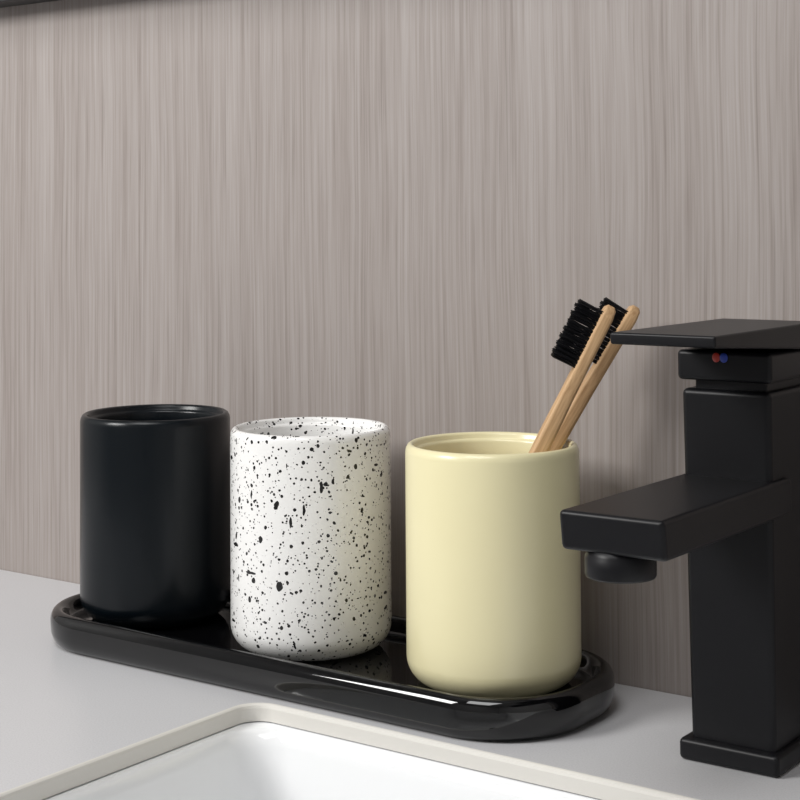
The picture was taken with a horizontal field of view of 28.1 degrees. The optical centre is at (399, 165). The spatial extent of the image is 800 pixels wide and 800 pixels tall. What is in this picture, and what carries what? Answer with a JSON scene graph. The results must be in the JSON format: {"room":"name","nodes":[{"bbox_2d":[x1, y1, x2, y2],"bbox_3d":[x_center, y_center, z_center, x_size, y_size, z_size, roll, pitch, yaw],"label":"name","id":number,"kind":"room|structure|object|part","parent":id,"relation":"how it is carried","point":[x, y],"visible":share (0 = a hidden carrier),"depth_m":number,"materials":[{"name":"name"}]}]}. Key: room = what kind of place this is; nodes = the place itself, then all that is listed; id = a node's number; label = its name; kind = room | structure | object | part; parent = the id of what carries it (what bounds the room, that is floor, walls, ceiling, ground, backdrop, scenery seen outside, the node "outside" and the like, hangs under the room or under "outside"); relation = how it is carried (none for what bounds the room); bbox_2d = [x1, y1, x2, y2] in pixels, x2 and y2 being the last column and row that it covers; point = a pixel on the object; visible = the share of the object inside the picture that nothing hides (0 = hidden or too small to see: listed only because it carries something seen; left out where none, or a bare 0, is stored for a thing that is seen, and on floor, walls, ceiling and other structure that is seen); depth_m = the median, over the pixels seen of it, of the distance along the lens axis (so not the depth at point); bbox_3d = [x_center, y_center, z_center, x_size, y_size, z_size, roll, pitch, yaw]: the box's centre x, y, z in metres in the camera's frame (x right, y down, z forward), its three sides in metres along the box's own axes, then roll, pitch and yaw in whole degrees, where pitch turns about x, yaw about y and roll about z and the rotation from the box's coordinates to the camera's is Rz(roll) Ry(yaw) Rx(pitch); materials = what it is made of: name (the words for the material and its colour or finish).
{"room":"bathroom","nodes":[
{"label":"bathroom","id":0,"kind":"room"},
{"bbox_2d":[0,0,799,696],"bbox_3d":[0.141,-0.123,0.821,2.700,2.450,0.100,-2,-2,36],"label":"wall","id":1,"kind":"structure","parent":0,"point":[396,214],"depth_m":0.86,"materials":[{"name":"grey laminate"}]},
{"bbox_2d":[0,0,57,7],"bbox_3d":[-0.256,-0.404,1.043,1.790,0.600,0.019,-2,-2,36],"label":"upper cabinet","id":2,"kind":"object","parent":1,"relation":"attached to","point":[3,3],"visible":1,"depth_m":1.02,"materials":[{"name":"black"}]},
{"bbox_3d":[-0.526,1.123,-0.154,2.900,0.100,2.400,-2,-2,36],"label":"floor","id":3,"kind":"structure","parent":0,"visible":0},
{"bbox_3d":[-0.016,0.672,0.527,1.830,0.841,0.518,-2,-2,36],"label":"vanity cabinet","id":4,"kind":"object","parent":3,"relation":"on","visible":0},
{"bbox_2d":[0,570,799,799],"bbox_3d":[-0.018,0.247,0.542,1.850,0.008,0.520,-2,-2,36],"label":"countertop","id":5,"kind":"structure","parent":4,"relation":"on","point":[69,720],"depth_m":0.71,"materials":[{"name":"grey stone"}]},
{"bbox_2d":[43,721,600,799],"bbox_3d":[0.011,0.314,0.498,0.460,0.127,0.350,-2,-2,36],"label":"undermount sink","id":6,"kind":"object","parent":5,"relation":"in","point":[256,760],"visible":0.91,"depth_m":0.70,"materials":[{"name":"white ceramic"}]},
{"bbox_2d":[50,591,614,741],"bbox_3d":[-0.044,0.243,0.803,0.322,0.019,0.106,-2,-2,36],"label":"tray","id":7,"kind":"object","parent":5,"relation":"on","point":[379,683],"visible":0.6,"depth_m":0.74,"materials":[{"name":"black ceramic"}]},
{"bbox_2d":[80,404,229,628],"bbox_3d":[-0.133,0.189,0.868,0.081,0.109,0.081,-2,-2,36],"label":"tumbler","id":8,"kind":"object","parent":7,"relation":"on","point":[155,478],"visible":1,"depth_m":0.83,"materials":[{"name":"black ceramic"}]},
{"bbox_2d":[230,417,391,660],"bbox_3d":[-0.045,0.186,0.804,0.081,0.109,0.081,-2,-2,36],"label":"tumbler","id":9,"kind":"object","parent":7,"relation":"on","point":[310,497],"visible":1,"depth_m":0.77,"materials":[{"name":"ceramic"}]},
{"bbox_2d":[405,432,581,697],"bbox_3d":[0.043,0.183,0.741,0.081,0.109,0.081,-2,-2,36],"label":"tumbler","id":10,"kind":"object","parent":7,"relation":"on","point":[493,588],"visible":0.98,"depth_m":0.71,"materials":[{"name":"beige ceramic"}]},
{"bbox_2d":[529,299,615,452],"bbox_3d":[0.056,0.144,0.731,0.086,0.166,0.012,0,-2,0],"label":"toothbrush","id":11,"kind":"object","parent":10,"relation":"in","point":[580,362],"visible":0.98,"depth_m":0.73,"materials":[{"name":"brown wood"}]},
{"bbox_2d":[549,297,639,450],"bbox_3d":[0.062,0.145,0.749,0.101,0.166,0.012,0,-2,0],"label":"toothbrush","id":12,"kind":"object","parent":10,"relation":"in","point":[624,321],"visible":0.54,"depth_m":0.75,"materials":[{"name":"brown wood"}]},
{"bbox_2d":[560,318,799,776],"bbox_3d":[0.123,0.155,0.640,0.046,0.180,0.157,-2,-2,36],"label":"faucet","id":13,"kind":"object","parent":5,"relation":"on","point":[734,510],"visible":1,"depth_m":0.65,"materials":[{"name":"black metal"}]},
{"bbox_3d":[0.110,0.135,0.625,0.043,0.015,0.117,-2,-2,36],"label":"spout","id":14,"kind":"part","parent":13,"relation":"part of","materials":[{"name":"black metal"}]},
{"bbox_3d":[0.130,0.071,0.652,0.044,0.012,0.103,-2,-2,36],"label":"lever","id":15,"kind":"part","parent":13,"relation":"part of","materials":[{"name":"black metal"}]},
{"bbox_3d":[0.151,0.242,0.676,0.044,0.009,0.060,-2,-2,36],"label":"plate","id":16,"kind":"part","parent":13,"relation":"part of","materials":[{"name":"black metal"}]}
]}

